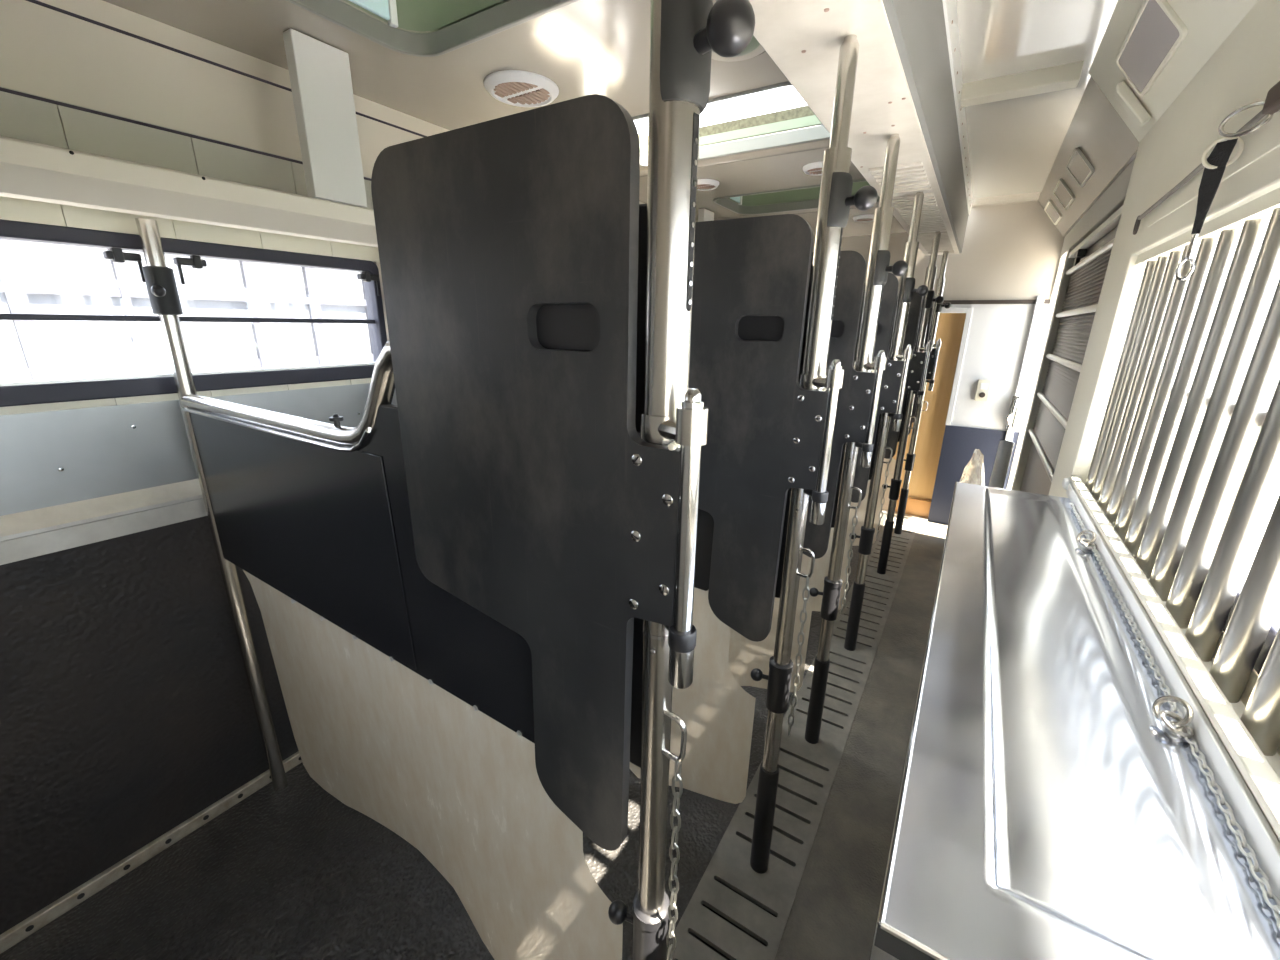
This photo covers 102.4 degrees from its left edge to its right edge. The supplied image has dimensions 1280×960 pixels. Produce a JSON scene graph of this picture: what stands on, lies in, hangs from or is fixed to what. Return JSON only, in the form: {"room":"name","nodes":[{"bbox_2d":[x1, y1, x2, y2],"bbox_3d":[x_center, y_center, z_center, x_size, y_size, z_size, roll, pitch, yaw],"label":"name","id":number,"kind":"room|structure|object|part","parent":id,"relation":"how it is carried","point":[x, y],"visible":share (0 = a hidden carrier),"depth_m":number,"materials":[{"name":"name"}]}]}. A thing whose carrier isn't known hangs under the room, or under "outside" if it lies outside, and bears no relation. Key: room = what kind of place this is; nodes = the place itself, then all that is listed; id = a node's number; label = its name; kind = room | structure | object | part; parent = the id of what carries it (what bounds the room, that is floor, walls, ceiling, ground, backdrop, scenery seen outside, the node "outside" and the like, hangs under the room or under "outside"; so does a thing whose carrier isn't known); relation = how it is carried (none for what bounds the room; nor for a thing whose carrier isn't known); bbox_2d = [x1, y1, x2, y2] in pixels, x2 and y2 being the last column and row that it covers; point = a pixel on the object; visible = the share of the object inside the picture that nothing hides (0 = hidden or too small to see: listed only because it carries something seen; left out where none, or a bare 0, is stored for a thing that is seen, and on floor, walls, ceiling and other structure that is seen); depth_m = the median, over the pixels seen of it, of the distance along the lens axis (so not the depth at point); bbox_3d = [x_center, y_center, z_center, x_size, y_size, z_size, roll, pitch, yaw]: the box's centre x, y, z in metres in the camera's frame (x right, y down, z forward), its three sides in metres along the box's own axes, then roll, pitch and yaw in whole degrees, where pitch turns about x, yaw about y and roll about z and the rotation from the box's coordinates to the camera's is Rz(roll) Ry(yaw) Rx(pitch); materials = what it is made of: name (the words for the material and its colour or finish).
{"room":"horse trailer interior","nodes":[
{"label":"horse trailer interior","id":0,"kind":"room"},
{"bbox_2d":[0,0,644,934],"bbox_3d":[-0.626,-0.371,2.750,0.145,2.400,6.150,11,20,31],"label":"wall","id":1,"kind":"structure","parent":0,"point":[127,711],"depth_m":1.46,"materials":[{"name":"beige"}]},
{"bbox_2d":[0,751,301,953],"bbox_3d":[-0.614,0.761,3.073,0.036,0.045,6.150,11,20,31],"label":"baseboard","id":2,"kind":"structure","parent":1,"relation":"attached to","point":[46,915],"depth_m":1.60,"materials":[{"name":"metal"}]},
{"bbox_2d":[0,86,377,246],"bbox_3d":[-0.480,-1.128,2.432,0.283,0.253,6.150,11,20,31],"label":"shelf","id":3,"kind":"object","parent":1,"relation":"attached to","point":[108,164],"visible":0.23,"depth_m":1.30,"materials":[{"name":"beige plastic"}]},
{"bbox_2d":[283,29,366,207],"bbox_3d":[-0.917,-1.040,1.514,0.045,0.407,0.157,11,20,31],"label":"upright","id":4,"kind":"object","parent":3,"relation":"on","point":[319,72],"visible":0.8,"depth_m":1.49,"materials":[{"name":"white"}]},
{"bbox_2d":[0,87,370,180],"bbox_3d":[-0.406,-1.177,2.368,0.007,0.007,6.110,11,20,31],"label":"cord","id":5,"kind":"object","parent":4,"relation":"attached to","point":[1,88],"visible":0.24,"depth_m":1.21,"materials":[{"name":"grey plastic"}]},
{"bbox_2d":[26,0,426,136],"bbox_3d":[-0.403,-1.349,2.316,0.007,0.007,6.110,11,20,31],"label":"cord","id":6,"kind":"object","parent":4,"relation":"attached to","point":[32,1],"visible":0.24,"depth_m":1.24,"materials":[{"name":"grey plastic"}]},
{"bbox_2d":[698,209,713,221],"bbox_3d":[0.450,-1.640,3.569,0.045,0.407,0.157,11,20,31],"label":"upright","id":7,"kind":"object","parent":3,"relation":"on","point":[703,214],"visible":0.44,"depth_m":3.47,"materials":[{"name":"white"}]},
{"bbox_2d":[0,219,386,406],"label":"window","id":8,"kind":"structure","parent":1,"relation":"in","point":[13,393],"depth_m":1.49,"materials":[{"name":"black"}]},
{"bbox_3d":[-1.362,-0.575,1.407,0.008,0.065,0.008,11,20,31],"label":"latch lever","id":9,"kind":"part","parent":8,"relation":"part of","materials":[{"name":"black plastic"}]},
{"bbox_3d":[-1.316,-0.595,1.475,0.008,0.065,0.008,11,20,31],"label":"latch lever","id":10,"kind":"part","parent":8,"relation":"part of","materials":[{"name":"black plastic"}]},
{"bbox_3d":[-0.996,-0.735,1.956,0.008,0.065,0.008,11,20,31],"label":"latch lever","id":11,"kind":"part","parent":8,"relation":"part of","materials":[{"name":"black plastic"}]},
{"bbox_2d":[640,140,878,221],"bbox_3d":[0.699,-1.671,2.991,1.475,0.012,1.380,11,20,31],"label":"trim","id":12,"kind":"structure","parent":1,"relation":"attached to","point":[820,144],"depth_m":2.37,"materials":[{"name":"white plastic"}]},
{"bbox_2d":[0,514,947,959],"bbox_3d":[0.480,0.981,2.656,2.580,0.100,6.550,11,20,31],"label":"floor","id":13,"kind":"structure","parent":0,"point":[295,872],"depth_m":1.61,"materials":[{"name":"black rubber"}]},
{"bbox_2d":[135,218,287,791],"bbox_3d":[-1.296,0.228,1.611,0.096,1.893,0.070,11,20,31],"label":"wall post","id":14,"kind":"object","parent":13,"relation":"on","point":[160,281],"visible":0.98,"depth_m":1.51,"materials":[{"name":"silver metal"}]},
{"bbox_3d":[-1.272,-0.499,1.359,0.041,0.030,0.032,11,20,31],"label":"sleeve knob","id":15,"kind":"part","parent":14,"relation":"part of","materials":[{"name":"black plastic"}]},
{"bbox_2d":[180,94,708,959],"bbox_3d":[-0.618,0.346,1.210,1.686,1.848,0.109,12,20,32],"label":"divider","id":16,"kind":"object","parent":13,"relation":"on","point":[455,586],"visible":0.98,"depth_m":0.81,"materials":[{"name":"black plastic"}]},
{"bbox_3d":[-0.756,-0.211,1.128,1.300,0.232,0.041,11,20,31],"label":"rail","id":17,"kind":"part","parent":16,"relation":"part of","materials":[{"name":"silver metal"}]},
{"bbox_3d":[-0.177,0.070,0.773,0.534,1.054,0.018,11,20,31],"label":"headboard","id":18,"kind":"part","parent":16,"relation":"part of","materials":[{"name":"black plastic"}]},
{"bbox_3d":[0.056,0.070,0.620,0.024,0.260,0.024,11,20,31],"label":"hinge rod","id":19,"kind":"part","parent":16,"relation":"part of","materials":[{"name":"silver metal"}]},
{"bbox_2d":[629,214,843,803],"bbox_3d":[-0.246,0.183,1.769,1.686,1.848,0.109,12,20,32],"label":"divider","id":20,"kind":"object","parent":13,"relation":"on","point":[771,423],"visible":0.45,"depth_m":1.27,"materials":[{"name":"black"}]},
{"bbox_3d":[0.195,-0.093,1.332,0.534,1.054,0.018,11,20,31],"label":"headboard","id":21,"kind":"part","parent":20,"relation":"part of","materials":[{"name":"black plastic"}]},
{"bbox_3d":[0.428,-0.093,1.178,0.024,0.260,0.024,11,20,31],"label":"hinge rod","id":22,"kind":"part","parent":20,"relation":"part of","materials":[{"name":"silver metal"}]},
{"bbox_2d":[666,516,918,959],"bbox_3d":[0.769,1.071,2.243,0.260,0.034,6.150,11,20,31],"label":"strip","id":23,"kind":"object","parent":13,"relation":"on","point":[735,911],"visible":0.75,"depth_m":1.82,"materials":[{"name":"grey rubber"}]},
{"bbox_2d":[608,0,754,959],"bbox_3d":[0.030,0.345,0.760,0.174,2.196,0.072,16,23,41],"label":"support post","id":24,"kind":"object","parent":23,"relation":"on","point":[684,34],"visible":0.94,"depth_m":0.57,"materials":[{"name":"silver metal"}]},
{"bbox_3d":[-0.031,0.779,0.921,0.055,0.035,0.035,11,20,31],"label":"collar knob","id":25,"kind":"part","parent":24,"relation":"part of","materials":[{"name":"black plastic"}]},
{"bbox_2d":[666,756,682,959],"bbox_3d":[0.052,0.692,0.837,0.018,0.603,0.018,-5,18,-19],"label":"hanging chain","id":26,"kind":"object","parent":24,"relation":"hanging from","point":[675,812],"visible":1,"depth_m":0.80,"materials":[{"name":"grey metal"}]},
{"bbox_3d":[0.075,-0.421,0.481,0.065,0.045,0.045,11,20,31],"label":"knob","id":27,"kind":"part","parent":24,"relation":"part of","materials":[{"name":"black plastic"}]},
{"bbox_2d":[750,34,877,873],"bbox_3d":[0.402,0.182,1.318,0.174,2.196,0.072,16,23,41],"label":"support post","id":28,"kind":"object","parent":23,"relation":"on","point":[835,198],"visible":0.97,"depth_m":1.16,"materials":[{"name":"silver metal"}]},
{"bbox_3d":[0.341,0.556,1.461,0.055,0.035,0.035,11,20,31],"label":"collar knob","id":29,"kind":"part","parent":28,"relation":"part of","materials":[{"name":"black plastic"}]},
{"bbox_2d":[787,575,809,735],"bbox_3d":[0.425,0.481,1.380,0.018,0.503,0.017,-5,18,-19],"label":"hanging chain","id":30,"kind":"object","parent":28,"relation":"hanging from","point":[807,577],"visible":1,"depth_m":1.37,"materials":[{"name":"grey metal"}]},
{"bbox_3d":[0.447,-0.570,1.044,0.065,0.045,0.045,11,20,31],"label":"knob","id":31,"kind":"part","parent":28,"relation":"part of","materials":[{"name":"black plastic"}]},
{"bbox_2d":[805,134,907,743],"bbox_3d":[0.738,0.035,1.823,0.174,2.196,0.072,16,23,41],"label":"support post","id":32,"kind":"object","parent":23,"relation":"on","point":[878,267],"visible":0.98,"depth_m":1.78,"materials":[{"name":"silver metal"}]},
{"bbox_3d":[0.677,0.433,1.974,0.055,0.035,0.035,11,20,31],"label":"collar knob","id":33,"kind":"part","parent":32,"relation":"part of","materials":[{"name":"black plastic"}]},
{"bbox_2d":[840,506,857,614],"bbox_3d":[0.762,0.300,1.876,0.018,0.434,0.017,-5,18,-19],"label":"hanging chain","id":34,"kind":"object","parent":32,"relation":"hanging from","point":[855,515],"visible":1,"depth_m":1.87,"materials":[{"name":"grey metal"}]},
{"bbox_3d":[0.782,-0.646,1.571,0.065,0.045,0.045,11,20,31],"label":"knob","id":35,"kind":"part","parent":32,"relation":"part of","materials":[{"name":"black plastic"}]},
{"bbox_2d":[844,191,927,650],"bbox_3d":[1.148,-0.145,2.438,0.174,2.196,0.072,16,23,41],"label":"support post","id":36,"kind":"object","parent":23,"relation":"on","point":[906,290],"visible":0.87,"depth_m":2.42,"materials":[{"name":"silver metal"}]},
{"bbox_3d":[1.086,0.284,2.598,0.055,0.035,0.035,11,20,31],"label":"collar knob","id":37,"kind":"part","parent":36,"relation":"part of","materials":[{"name":"black plastic"}]},
{"bbox_2d":[876,463,888,537],"bbox_3d":[1.171,0.102,2.485,0.018,0.392,0.017,-5,18,-17],"label":"hanging chain","id":38,"kind":"object","parent":36,"relation":"hanging from","point":[888,463],"visible":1,"depth_m":2.48,"materials":[{"name":"grey metal"}]},
{"bbox_3d":[1.191,-0.806,2.191,0.065,0.045,0.045,11,20,31],"label":"knob","id":39,"kind":"part","parent":36,"relation":"part of","materials":[{"name":"black plastic"}]},
{"bbox_2d":[877,231,943,573],"bbox_3d":[1.718,-0.395,3.296,0.174,2.196,0.072,16,23,41],"label":"support post","id":40,"kind":"object","parent":23,"relation":"on","point":[928,299],"visible":0.91,"depth_m":3.29,"materials":[{"name":"silver metal"}]},
{"bbox_3d":[1.762,-1.066,3.046,0.065,0.045,0.045,11,20,31],"label":"knob","id":41,"kind":"part","parent":40,"relation":"part of","materials":[{"name":"black plastic"}]},
{"bbox_2d":[894,250,950,533],"bbox_3d":[2.187,-0.601,3.999,0.174,2.196,0.072,16,23,41],"label":"support post","id":42,"kind":"object","parent":23,"relation":"on","point":[937,308],"visible":0.68,"depth_m":4.03,"materials":[{"name":"silver metal"}]},
{"bbox_3d":[2.230,-1.272,3.750,0.065,0.045,0.045,11,20,31],"label":"knob","id":43,"kind":"part","parent":42,"relation":"part of","materials":[{"name":"black plastic"}]},
{"bbox_2d":[728,250,886,691],"bbox_3d":[0.090,0.035,2.274,1.686,1.848,0.109,12,20,32],"label":"divider","id":44,"kind":"object","parent":13,"relation":"on","point":[858,397],"visible":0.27,"depth_m":1.72,"materials":[{"name":"black"}]},
{"bbox_3d":[0.531,-0.241,1.837,0.534,1.054,0.018,11,20,31],"label":"headboard","id":45,"kind":"part","parent":44,"relation":"part of","materials":[{"name":"black plastic"}]},
{"bbox_3d":[0.764,-0.241,1.683,0.024,0.260,0.024,11,20,31],"label":"hinge rod","id":46,"kind":"part","parent":44,"relation":"part of","materials":[{"name":"silver metal"}]},
{"bbox_2d":[798,272,912,610],"bbox_3d":[0.500,-0.144,2.889,1.686,1.848,0.109,12,20,32],"label":"divider","id":47,"kind":"object","parent":13,"relation":"on","point":[894,377],"visible":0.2,"depth_m":2.33,"materials":[{"name":"black"}]},
{"bbox_3d":[0.941,-0.420,2.452,0.534,1.054,0.018,11,20,31],"label":"headboard","id":48,"kind":"part","parent":47,"relation":"part of","materials":[{"name":"black plastic"}]},
{"bbox_3d":[1.173,-0.421,2.298,0.024,0.260,0.024,11,20,31],"label":"hinge rod","id":49,"kind":"part","parent":47,"relation":"part of","materials":[{"name":"silver metal"}]},
{"bbox_2d":[846,288,931,545],"bbox_3d":[1.070,-0.395,3.746,1.686,1.848,0.109,12,20,32],"label":"divider","id":50,"kind":"object","parent":13,"relation":"on","point":[918,365],"visible":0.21,"depth_m":3.19,"materials":[{"name":"black"}]},
{"bbox_3d":[1.511,-0.670,3.309,0.534,1.054,0.018,11,20,31],"label":"headboard","id":51,"kind":"part","parent":50,"relation":"part of","materials":[{"name":"black plastic"}]},
{"bbox_3d":[1.744,-0.671,3.155,0.024,0.260,0.024,11,20,31],"label":"hinge rod","id":52,"kind":"part","parent":50,"relation":"part of","materials":[{"name":"silver metal"}]},
{"bbox_2d":[880,305,941,510],"bbox_3d":[1.539,-0.600,4.450,1.686,1.848,0.109,12,20,32],"label":"divider","id":53,"kind":"object","parent":13,"relation":"on","point":[933,357],"visible":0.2,"depth_m":3.92,"materials":[{"name":"black"}]},
{"bbox_3d":[1.980,-0.876,4.013,0.534,1.054,0.018,11,20,31],"label":"headboard","id":54,"kind":"part","parent":53,"relation":"part of","materials":[{"name":"black plastic"}]},
{"bbox_3d":[2.213,-0.876,3.859,0.024,0.260,0.024,11,20,31],"label":"hinge rod","id":55,"kind":"part","parent":53,"relation":"part of","materials":[{"name":"silver metal"}]},
{"bbox_2d":[989,440,1013,488],"bbox_3d":[2.647,0.096,3.839,0.091,0.779,0.265,14,21,37],"label":"bar","id":56,"kind":"object","parent":13,"relation":"on","point":[1005,448],"visible":0.45,"depth_m":3.76,"materials":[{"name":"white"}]},
{"bbox_2d":[870,482,1279,959],"bbox_3d":[0.859,0.771,1.310,0.344,1.092,1.820,11,20,31],"label":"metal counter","id":57,"kind":"object","parent":13,"relation":"on","point":[1046,811],"visible":0.97,"depth_m":0.66,"materials":[{"name":"metal"}]},
{"bbox_2d":[1076,530,1096,549],"bbox_3d":[1.203,0.162,1.383,0.043,0.046,0.053,11,20,31],"label":"ring","id":58,"kind":"object","parent":57,"relation":"attached to","point":[1079,539],"visible":1,"depth_m":1.38,"materials":[{"name":"silver metal"}]},
{"bbox_2d":[1152,696,1194,738],"bbox_3d":[0.783,0.346,0.752,0.043,0.046,0.053,11,20,31],"label":"ring","id":59,"kind":"object","parent":57,"relation":"attached to","point":[1177,728],"visible":1,"depth_m":0.75,"materials":[{"name":"silver metal"}]},
{"bbox_2d":[1069,502,1279,930],"bbox_3d":[0.997,0.273,1.054,0.014,0.015,1.658,11,20,31],"label":"chain","id":60,"kind":"object","parent":57,"relation":"on","point":[1264,880],"visible":0.93,"depth_m":0.68,"materials":[{"name":"metal"}]},
{"bbox_2d":[103,0,905,238],"bbox_3d":[0.005,-1.422,2.023,1.600,0.050,6.150,11,20,31],"label":"ceiling","id":61,"kind":"structure","parent":0,"point":[585,47],"depth_m":1.56,"materials":[{"name":"white plastic"}]},
{"bbox_2d":[286,0,579,56],"bbox_3d":[-0.413,-1.208,1.013,1.070,0.230,0.695,11,20,31],"label":"roof hatch","id":62,"kind":"object","parent":61,"relation":"attached to","point":[413,15],"visible":1,"depth_m":1.42,"materials":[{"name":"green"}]},
{"bbox_3d":[-0.744,-1.308,1.374,0.014,0.075,0.150,11,20,31],"label":"pane","id":63,"kind":"part","parent":62,"relation":"part of","materials":[{"name":"blue"}]},
{"bbox_2d":[484,70,558,106],"bbox_3d":[-0.394,-1.298,1.719,0.244,0.022,0.244,11,20,31],"label":"ceiling vent","id":64,"kind":"object","parent":61,"relation":"in","point":[519,88],"visible":1,"depth_m":1.69,"materials":[{"name":"white plastic"}]},
{"bbox_2d":[697,179,718,190],"bbox_3d":[0.352,-1.625,2.839,0.170,0.022,0.170,11,20,31],"label":"ceiling vent","id":65,"kind":"object","parent":61,"relation":"in","point":[702,184],"visible":0.73,"depth_m":2.80,"materials":[{"name":"white plastic"}]},
{"bbox_2d":[632,81,830,166],"bbox_3d":[0.221,-1.750,1.879,1.070,0.784,0.833,11,20,31],"label":"roof hatch","id":66,"kind":"object","parent":61,"relation":"attached to","point":[799,117],"visible":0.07,"depth_m":2.23,"materials":[{"name":"grey"}]},
{"bbox_2d":[711,36,765,61],"bbox_3d":[0.256,-1.187,1.399,0.230,0.031,0.230,11,20,31],"label":"recessed light","id":67,"kind":"object","parent":61,"relation":"in","point":[754,48],"visible":0.28,"depth_m":1.45,"materials":[{"name":"grey plastic"}]},
{"bbox_2d":[713,179,879,214],"bbox_3d":[0.988,-1.823,3.119,1.070,0.230,0.630,11,20,31],"label":"roof hatch","id":68,"kind":"object","parent":61,"relation":"attached to","point":[799,196],"visible":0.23,"depth_m":3.43,"materials":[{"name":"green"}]},
{"bbox_3d":[0.640,-1.915,3.453,0.014,0.075,0.150,11,20,31],"label":"pane","id":69,"kind":"part","parent":68,"relation":"part of","materials":[{"name":"blue"}]},
{"bbox_2d":[803,161,822,175],"bbox_3d":[0.882,-1.520,2.517,0.170,0.022,0.170,11,20,31],"label":"ceiling vent","id":70,"kind":"object","parent":61,"relation":"in","point":[815,168],"visible":0.55,"depth_m":2.50,"materials":[{"name":"white plastic"}]},
{"bbox_2d":[749,0,971,254],"bbox_3d":[0.727,-1.222,1.478,0.261,0.434,5.950,11,20,31],"label":"beam","id":71,"kind":"structure","parent":61,"relation":"attached to","point":[909,81],"depth_m":1.32,"materials":[{"name":"grey metal"}]},
{"bbox_2d":[853,214,873,221],"bbox_3d":[1.595,-1.848,3.640,0.170,0.022,0.170,11,20,31],"label":"ceiling vent","id":72,"kind":"object","parent":61,"relation":"in","point":[860,218],"visible":0.79,"depth_m":3.61,"materials":[{"name":"white plastic"}]},
{"bbox_2d":[812,201,1064,524],"bbox_3d":[2.066,-1.043,4.593,2.570,2.700,0.072,11,20,31],"label":"wall","id":73,"kind":"structure","parent":0,"point":[1011,251],"depth_m":4.06,"materials":[{"name":"white paint"}]},
{"bbox_2d":[880,307,972,521],"bbox_3d":[2.469,-0.582,4.609,0.568,1.820,0.390,11,20,31],"label":"door","id":74,"kind":"structure","parent":73,"relation":"in","point":[953,327],"depth_m":4.43,"materials":[{"name":"orange wood"}]},
{"bbox_3d":[2.500,-0.998,4.484,0.528,0.950,0.342,11,20,31],"label":"casing","id":75,"kind":"part","parent":74,"relation":"part of","materials":[{"name":"white wood"}]},
{"bbox_2d":[974,379,991,400],"bbox_3d":[2.773,-0.724,4.161,0.094,0.170,0.040,11,20,31],"label":"wall switch","id":76,"kind":"object","parent":73,"relation":"attached to","point":[983,386],"visible":1,"depth_m":4.15,"materials":[{"name":"beige plastic"}]},
{"bbox_2d":[943,299,1050,303],"bbox_3d":[2.059,-1.519,4.415,2.400,0.030,0.022,11,20,31],"label":"trim","id":77,"kind":"structure","parent":73,"relation":"attached to","point":[1046,301],"depth_m":3.98,"materials":[{"name":"grey"}]},
{"bbox_2d":[1006,395,1020,429],"bbox_3d":[2.906,-0.521,4.017,0.052,0.261,0.131,14,21,37],"label":"bolt","id":78,"kind":"object","parent":73,"relation":"attached to","point":[1014,405],"visible":1,"depth_m":4.02,"materials":[{"name":"silver metal"}]},
{"bbox_2d":[1005,295,1044,440],"bbox_3d":[2.967,-0.463,4.102,0.045,1.900,0.050,11,20,31],"label":"trim","id":79,"kind":"structure","parent":73,"relation":"attached to","point":[1040,298],"depth_m":3.93,"materials":[{"name":"white"}]},
{"bbox_2d":[956,0,1117,205],"bbox_3d":[1.060,-1.355,1.340,0.440,0.050,6.150,11,20,31],"label":"ceiling","id":80,"kind":"structure","parent":0,"point":[1014,144],"depth_m":1.88,"materials":[{"name":"grey"}]},
{"bbox_2d":[960,61,1083,106],"bbox_3d":[1.405,-1.472,1.923,0.375,0.057,0.080,11,20,31],"label":"ceiling panel","id":81,"kind":"object","parent":80,"relation":"attached to","point":[1066,76],"visible":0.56,"depth_m":1.89,"materials":[{"name":"beige plastic"}]},
{"bbox_2d":[1044,200,1061,224],"bbox_3d":[2.824,-1.827,3.521,0.093,0.116,0.340,11,20,31],"label":"light","id":82,"kind":"object","parent":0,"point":[1051,210],"visible":1,"depth_m":3.50,"materials":[{"name":"white plastic"}]},
{"bbox_2d":[1049,0,1279,900],"bbox_3d":[0.779,0.354,0.598,0.111,2.300,3.840,11,20,31],"label":"wall","id":83,"kind":"structure","parent":0,"point":[1242,72],"depth_m":1.21,"materials":[{"name":"white"}]},
{"bbox_2d":[1053,179,1074,209],"bbox_3d":[2.511,-1.690,3.052,0.093,0.116,0.340,11,20,31],"label":"light","id":84,"kind":"object","parent":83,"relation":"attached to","point":[1061,191],"visible":1,"depth_m":3.03,"materials":[{"name":"white plastic"}]},
{"bbox_2d":[1066,148,1093,186],"bbox_3d":[2.178,-1.544,2.550,0.093,0.116,0.340,11,20,31],"label":"light","id":85,"kind":"object","parent":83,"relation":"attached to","point":[1078,165],"visible":1,"depth_m":2.53,"materials":[{"name":"white plastic"}]},
{"bbox_2d":[1115,81,1150,126],"bbox_3d":[1.612,-1.230,1.683,0.108,0.133,0.040,11,20,31],"label":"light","id":86,"kind":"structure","parent":83,"relation":"attached to","point":[1124,94],"depth_m":1.67,"materials":[{"name":"white plastic"}]},
{"bbox_2d":[1038,0,1259,236],"bbox_3d":[1.355,-1.151,1.203,0.335,0.257,6.150,11,20,31],"label":"wall panel","id":87,"kind":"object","parent":83,"relation":"attached to","point":[1209,23],"depth_m":1.79,"materials":[{"name":"white plastic"}]},
{"bbox_2d":[1115,0,1187,96],"bbox_3d":[1.441,-1.227,1.464,0.099,0.123,0.440,11,20,31],"label":"light","id":88,"kind":"object","parent":83,"relation":"attached to","point":[1156,32],"visible":1,"depth_m":1.43,"materials":[{"name":"grey plastic"}]},
{"bbox_2d":[1062,475,1279,841],"bbox_3d":[0.742,0.392,0.566,0.118,0.055,3.230,11,20,31],"label":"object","id":89,"kind":"structure","parent":83,"relation":"attached to","point":[1259,772],"depth_m":0.77,"materials":[{"name":"beige"}]},
{"bbox_3d":[0.627,0.434,0.476,0.008,0.043,3.440,11,20,31],"label":"white skirting","id":90,"kind":"part","parent":83,"relation":"part of","materials":[{"name":"white"}]},
{"bbox_2d":[1085,187,1279,755],"bbox_3d":[0.748,0.034,0.446,0.060,0.775,3.210,11,20,31],"label":"guard","id":91,"kind":"object","parent":83,"relation":"attached to","point":[1185,466],"visible":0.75,"depth_m":0.99,"materials":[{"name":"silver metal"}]},
{"bbox_3d":[0.754,-0.321,0.338,0.060,0.028,3.210,11,20,31],"label":"head rail","id":92,"kind":"part","parent":91,"relation":"part of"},
{"bbox_2d":[1133,81,1279,234],"bbox_3d":[0.933,-0.555,0.705,0.055,0.107,2.208,11,20,31],"label":"tether line","id":93,"kind":"object","parent":83,"relation":"attached to","point":[1271,104],"visible":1,"depth_m":0.92,"materials":[{"name":"grey"}]},
{"bbox_3d":[0.936,-0.558,0.682,0.011,0.049,2.175,11,20,31],"label":"cord","id":94,"kind":"part","parent":93,"relation":"part of","materials":[{"name":"fabric"}]},
{"bbox_2d":[1175,137,1243,280],"bbox_3d":[1.108,-0.526,1.008,0.028,0.253,0.055,-8,19,-26],"label":"strap","id":95,"kind":"object","parent":93,"relation":"hanging from","point":[1215,165],"visible":0.97,"depth_m":0.99,"materials":[{"name":"black fabric webbing"},{"name":"polished steel"}]},
{"bbox_3d":[0.672,-0.520,0.235,0.004,0.290,3.050,11,20,31],"label":"panel","id":96,"kind":"part","parent":83,"relation":"part of","materials":[{"name":"white plastic"}]},
{"bbox_2d":[1212,581,1279,755],"bbox_3d":[0.779,0.041,0.427,0.031,0.773,3.210,11,20,31],"label":"window","id":97,"kind":"structure","parent":83,"relation":"in","point":[1275,625],"depth_m":0.77,"materials":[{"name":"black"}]},
{"bbox_3d":[0.780,0.042,0.426,0.028,0.773,3.210,11,20,31],"label":"frame","id":98,"kind":"part","parent":97,"relation":"part of","materials":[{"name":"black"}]},
{"bbox_3d":[2.510,-0.368,3.074,0.040,2.300,2.370,11,20,31],"label":"wall","id":99,"kind":"structure","parent":0,"visible":0},
{"bbox_2d":[1007,157,1135,494],"bbox_3d":[2.446,-0.370,3.079,0.075,2.300,2.310,11,20,31],"label":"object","id":100,"kind":"structure","parent":99,"relation":"in","point":[1087,248],"depth_m":2.97,"materials":[{"name":"grey metal"}]},
{"bbox_3d":[2.306,-0.139,2.946,0.032,0.030,1.795,11,20,31],"label":"rail","id":101,"kind":"part","parent":100,"relation":"part of","materials":[{"name":"metal"}]},
{"bbox_3d":[2.310,-0.388,2.871,0.032,0.030,1.795,11,20,31],"label":"rail","id":102,"kind":"part","parent":100,"relation":"part of","materials":[{"name":"metal"}]},
{"bbox_3d":[2.314,-0.637,2.795,0.032,0.030,1.795,11,20,31],"label":"rail","id":103,"kind":"part","parent":100,"relation":"part of","materials":[{"name":"metal"}]},
{"bbox_3d":[2.318,-0.890,2.719,0.032,0.030,1.795,11,20,31],"label":"rail","id":104,"kind":"part","parent":100,"relation":"part of","materials":[{"name":"metal"}]},
{"bbox_3d":[2.322,-1.144,2.642,0.032,0.030,1.795,11,20,31],"label":"rail","id":105,"kind":"part","parent":100,"relation":"part of","materials":[{"name":"metal"}]},
{"bbox_3d":[2.303,-1.234,2.594,0.040,0.030,1.740,11,20,31],"label":"rail","id":106,"kind":"part","parent":100,"relation":"part of","materials":[{"name":"metal"}]},
{"label":"outside","id":107,"kind":"structure","parent":0,"visible":0},
{"bbox_2d":[1242,486,1279,616],"bbox_3d":[-0.045,2.871,0.868,80.000,0.100,80.000,11,20,31],"label":"ground","id":108,"kind":"structure","parent":107,"point":[1278,491],"depth_m":7.76,"materials":[{"name":"white"}]}
]}

